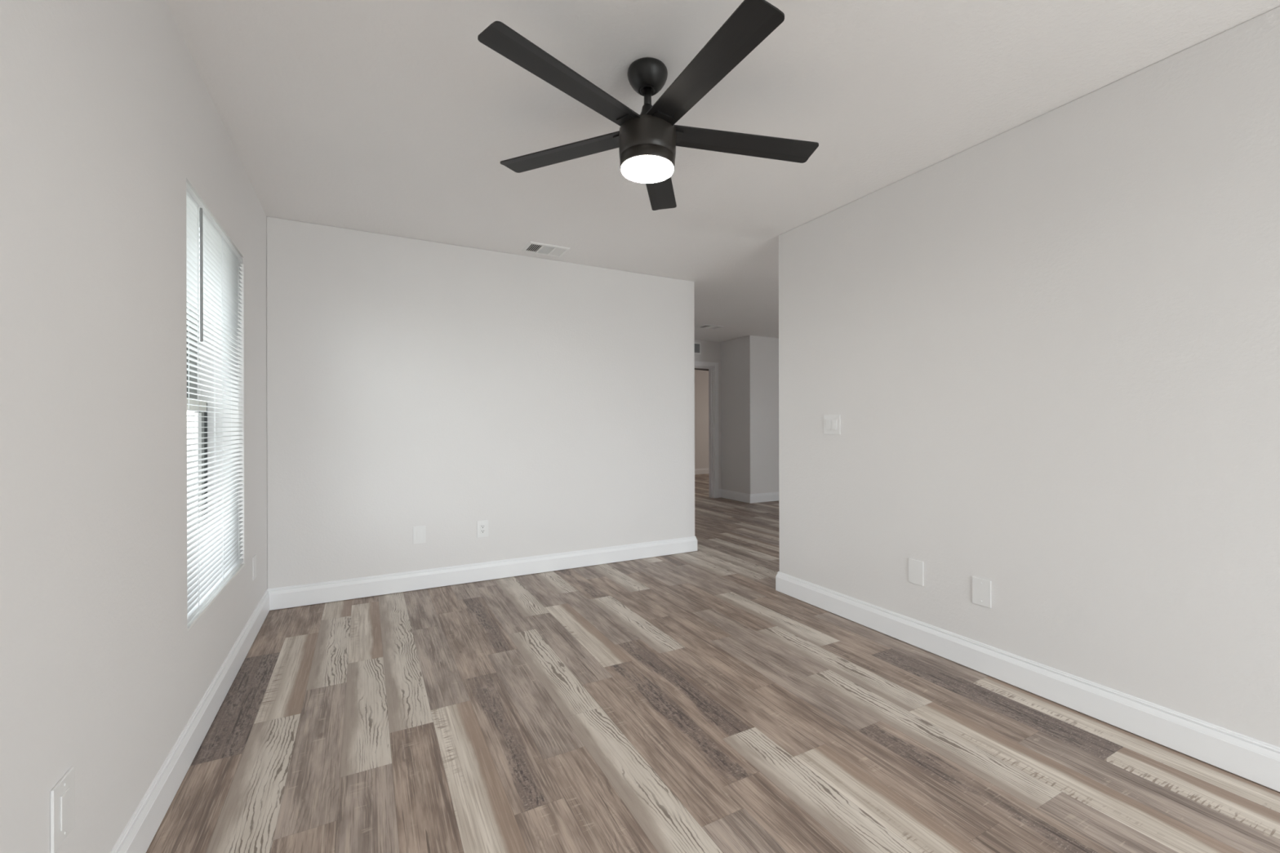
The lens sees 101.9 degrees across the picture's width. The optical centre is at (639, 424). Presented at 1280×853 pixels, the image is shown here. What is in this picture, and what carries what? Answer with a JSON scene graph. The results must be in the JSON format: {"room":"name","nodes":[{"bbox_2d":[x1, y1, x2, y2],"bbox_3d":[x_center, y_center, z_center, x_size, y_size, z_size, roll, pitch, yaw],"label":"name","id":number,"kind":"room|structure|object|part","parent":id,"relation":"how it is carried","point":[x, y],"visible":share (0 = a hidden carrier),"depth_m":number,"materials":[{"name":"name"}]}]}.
{"room":"empty living room","nodes":[
{"label":"empty living room","id":0,"kind":"room"},
{"bbox_2d":[0,0,266,852],"bbox_3d":[-0.921,-0.075,0.365,0.220,2.440,6.588,0,0,-28],"label":"wall","id":1,"kind":"structure","parent":0,"point":[108,113],"depth_m":1.20,"materials":[{"name":"paint"}]},
{"bbox_2d":[50,766,74,852],"bbox_3d":[-1.143,0.762,1.030,0.008,0.123,0.081,0,0,-28],"label":"power outlet","id":2,"kind":"object","parent":1,"relation":"attached to","point":[62,795],"visible":1,"depth_m":1.02,"materials":[{"name":"white plastic"}]},
{"bbox_2d":[110,589,269,852],"bbox_3d":[-0.816,1.076,0.424,0.015,0.131,6.317,0,0,-28],"label":"baseboard","id":3,"kind":"structure","parent":1,"relation":"attached to","point":[138,834],"depth_m":1.70,"materials":[{"name":"white paint"}]},
{"bbox_2d":[186,297,207,539],"bbox_3d":[-1.919,-0.067,2.102,0.077,1.547,0.951,0,0,-28],"label":"window","id":4,"kind":"structure","parent":1,"relation":"in","point":[191,384],"depth_m":2.43,"materials":[{"name":"white glass"}]},
{"bbox_3d":[-1.920,-0.067,2.102,0.075,1.547,0.951,0,0,-28],"label":"frame","id":5,"kind":"part","parent":4,"relation":"part of","materials":[{"name":"white plastic"}]},
{"bbox_3d":[-1.886,0.305,2.083,0.026,0.724,0.807,0,0,-28],"label":"sash","id":6,"kind":"part","parent":4,"relation":"part of","materials":[{"name":"white plastic"}]},
{"bbox_3d":[-1.905,-0.089,2.108,0.047,0.050,0.869,0,0,-28],"label":"meeting rail","id":7,"kind":"part","parent":4,"relation":"part of","materials":[{"name":"grey plastic"}]},
{"bbox_2d":[186,182,243,624],"bbox_3d":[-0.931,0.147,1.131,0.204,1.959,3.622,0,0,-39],"label":"window blind","id":8,"kind":"object","parent":1,"relation":"attached to","point":[214,554],"visible":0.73,"depth_m":2.09,"materials":[{"name":"white plastic"}]},
{"bbox_3d":[-1.623,-0.070,1.889,0.028,1.481,0.002,0,0,-28],"label":"ladder cord","id":9,"kind":"part","parent":8,"relation":"part of","materials":[{"name":"white plastic"}]},
{"bbox_3d":[-1.775,0.675,2.179,0.025,0.018,0.941,0,0,-28],"label":"rail","id":10,"kind":"part","parent":8,"relation":"part of","materials":[{"name":"white plastic"}]},
{"bbox_3d":[-1.797,-0.070,2.216,0.028,1.481,0.002,0,0,-28],"label":"ladder cord","id":11,"kind":"part","parent":8,"relation":"part of","materials":[{"name":"white fabric"}]},
{"bbox_3d":[-1.947,-0.070,2.499,0.028,1.481,0.002,0,0,-28],"label":"ladder cord","id":12,"kind":"part","parent":8,"relation":"part of","materials":[{"name":"white fabric"}]},
{"bbox_2d":[186,564,244,631],"bbox_3d":[-1.822,0.700,2.153,0.140,0.012,0.950,0,0,-28],"label":"window sill","id":13,"kind":"structure","parent":1,"relation":"attached to","point":[200,613],"depth_m":2.07,"materials":[{"name":"white stone"}]},
{"bbox_2d":[252,554,256,580],"bbox_3d":[-2.099,0.776,2.828,0.005,0.123,0.081,0,0,-28],"label":"blank wall plate","id":14,"kind":"object","parent":1,"relation":"attached to","point":[254,558],"visible":1,"depth_m":2.81,"materials":[{"name":"white plastic"}]},
{"bbox_2d":[266,216,694,588],"bbox_3d":[-0.936,-0.075,4.012,3.174,2.440,0.131,0,0,-28],"label":"wall","id":15,"kind":"structure","parent":0,"point":[445,388],"depth_m":3.75,"materials":[{"name":"paint"}]},
{"bbox_2d":[413,525,425,544],"bbox_3d":[-1.535,0.765,3.614,0.081,0.123,0.008,0,0,-28],"label":"blank wall plate","id":16,"kind":"object","parent":15,"relation":"attached to","point":[419,531],"visible":1,"depth_m":3.61,"materials":[{"name":"white plastic"}]},
{"bbox_2d":[266,536,697,610],"bbox_3d":[-1.522,1.077,5.136,3.189,0.131,2.698,0,0,-28],"label":"baseboard","id":17,"kind":"structure","parent":15,"relation":"attached to","point":[287,597],"depth_m":3.74,"materials":[{"name":"white paint"}]},
{"bbox_2d":[476,520,488,537],"bbox_3d":[-1.155,0.764,3.816,0.081,0.123,0.008,0,0,-28],"label":"wall outlet","id":18,"kind":"object","parent":15,"relation":"attached to","point":[482,526],"visible":1,"depth_m":3.81,"materials":[{"name":"white plastic"}]},
{"bbox_2d":[480,524,484,533],"bbox_3d":[-1.154,0.764,3.814,0.033,0.067,0.002,0,0,-28],"label":"socket","id":19,"kind":"object","parent":18,"relation":"attached to","point":[482,526],"depth_m":3.81,"materials":[{"name":"white plastic"}]},
{"bbox_2d":[694,369,709,474],"bbox_3d":[0.455,-0.078,11.553,6.358,2.440,0.120,0,0,-28],"label":"wall","id":20,"kind":"structure","parent":0,"point":[701,377],"depth_m":12.00,"materials":[{"name":"paint"}]},
{"bbox_2d":[694,467,709,474],"bbox_3d":[1.239,1.071,10.083,6.358,0.131,3.210,0,0,-28],"label":"baseboard","id":21,"kind":"structure","parent":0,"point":[697,471],"depth_m":11.99,"materials":[{"name":"white paint"}]},
{"bbox_2d":[694,339,720,488],"bbox_3d":[0.173,-0.077,7.633,2.423,2.440,0.120,0,0,-28],"label":"wall","id":22,"kind":"structure","parent":0,"point":[710,350],"depth_m":8.12,"materials":[{"name":"paint"}]},
{"bbox_2d":[694,342,701,354],"bbox_3d":[0.719,-1.169,7.851,0.484,0.180,0.010,0,0,-28],"label":"air vent","id":23,"kind":"object","parent":22,"relation":"in","point":[697,345],"visible":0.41,"depth_m":7.94,"materials":[{"name":"white metal"}]},
{"bbox_2d":[694,360,718,497],"bbox_3d":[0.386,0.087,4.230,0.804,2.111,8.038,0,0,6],"label":"door frame","id":24,"kind":"structure","parent":22,"relation":"in","point":[713,367],"depth_m":8.09,"materials":[{"name":"white paint"}]},
{"bbox_2d":[146,473,1279,852],"bbox_3d":[1.972,1.138,5.298,9.952,0.001,12.590,0,0,-28],"label":"floor","id":25,"kind":"structure","parent":0,"point":[683,702],"depth_m":1.87,"materials":[{"name":"laminate"}]},
{"bbox_2d":[165,0,1279,342],"bbox_3d":[1.966,-1.362,5.298,9.952,0.120,12.590,0,0,-28],"label":"ceiling","id":26,"kind":"structure","parent":0,"point":[393,117],"depth_m":2.09,"materials":[{"name":"white paint"}]},
{"bbox_2d":[521,240,569,257],"bbox_3d":[-0.694,-1.290,3.829,0.300,0.008,0.224,0,0,-28],"label":"ceiling vent","id":27,"kind":"object","parent":26,"relation":"in","point":[532,246],"visible":1,"depth_m":3.81,"materials":[{"name":"white metal"}]},
{"bbox_2d":[477,0,818,210],"bbox_3d":[0.050,-1.109,1.860,1.264,0.376,1.206,0,0,-28],"label":"ceiling fan","id":28,"kind":"object","parent":26,"relation":"hanging from","point":[646,142],"visible":1,"depth_m":1.80,"materials":[{"name":"black metal"}]},
{"bbox_3d":[-0.219,-1.083,1.647,0.120,0.009,0.590,7,3,44],"label":"blade","id":29,"kind":"part","parent":28,"relation":"part of","materials":[{"name":"black laminate"}]},
{"bbox_3d":[-0.290,-1.078,2.058,0.590,0.009,0.120,1,3,26],"label":"blade","id":30,"kind":"part","parent":28,"relation":"part of","materials":[{"name":"black laminate"}]},
{"bbox_3d":[0.078,-1.064,2.253,0.120,0.009,0.590,-3,-2,8],"label":"blade","id":31,"kind":"part","parent":28,"relation":"part of","materials":[{"name":"black laminate"}]},
{"bbox_3d":[0.194,-1.072,1.587,0.120,0.009,0.590,7,-3,-28],"label":"blade","id":32,"kind":"part","parent":28,"relation":"part of","materials":[{"name":"black laminate"}]},
{"bbox_3d":[0.378,-1.061,1.962,0.590,0.009,0.120,2,-5,-10],"label":"blade","id":33,"kind":"part","parent":28,"relation":"part of","materials":[{"name":"black laminate"}]},
{"bbox_2d":[694,368,708,370],"bbox_3d":[0.928,-1.111,9.784,1.264,0.376,1.206,0,0,-44],"label":"ceiling fan","id":34,"kind":"object","parent":26,"relation":"hanging from","point":[695,368],"visible":0.02,"depth_m":9.95,"materials":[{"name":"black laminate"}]},
{"bbox_2d":[696,324,723,329],"bbox_3d":[0.924,-1.294,6.867,0.300,0.008,0.224,0,0,-28],"label":"ceiling vent","id":35,"kind":"object","parent":26,"relation":"in","point":[705,326],"visible":1,"depth_m":6.84,"materials":[{"name":"white metal"}]},
{"bbox_2d":[720,335,778,493],"bbox_3d":[2.543,-0.083,8.498,2.575,2.440,0.815,0,0,-28],"label":"wall","id":36,"kind":"structure","parent":0,"point":[749,364],"depth_m":7.71,"materials":[{"name":"paint"}]},
{"bbox_2d":[718,488,778,503],"bbox_3d":[4.441,1.063,4.735,2.518,0.131,9.000,0,0,-28],"label":"baseboard","id":37,"kind":"structure","parent":36,"relation":"attached to","point":[735,495],"depth_m":7.70,"materials":[{"name":"white paint"}]},
{"bbox_2d":[778,6,1279,747],"bbox_3d":[2.205,-0.082,1.342,0.131,2.440,5.101,0,0,-28],"label":"wall","id":38,"kind":"structure","parent":0,"point":[1046,350],"depth_m":2.08,"materials":[{"name":"paint"}]},
{"bbox_2d":[823,414,840,434],"bbox_3d":[1.162,-0.002,3.151,0.013,0.118,0.124,0,0,-28],"label":"light switch","id":39,"kind":"object","parent":38,"relation":"attached to","point":[832,423],"visible":1,"depth_m":3.15,"materials":[{"name":"white plastic"}]},
{"bbox_2d":[908,558,923,586],"bbox_3d":[1.421,0.758,2.675,0.005,0.123,0.081,0,0,-28],"label":"blank wall plate","id":40,"kind":"object","parent":38,"relation":"attached to","point":[915,566],"visible":1,"depth_m":2.67,"materials":[{"name":"white plastic"}]},
{"bbox_2d":[972,576,991,608],"bbox_3d":[1.571,0.770,2.390,0.007,0.123,0.081,0,0,-28],"label":"blank wall plate","id":41,"kind":"object","parent":38,"relation":"attached to","point":[981,588],"visible":1,"depth_m":2.39,"materials":[{"name":"white plastic"}]},
{"bbox_2d":[775,571,1279,791],"bbox_3d":[2.204,1.068,1.348,0.161,0.131,5.116,0,0,-28],"label":"baseboard","id":42,"kind":"structure","parent":38,"relation":"attached to","point":[1256,761],"depth_m":2.08,"materials":[{"name":"white paint"}]}
]}

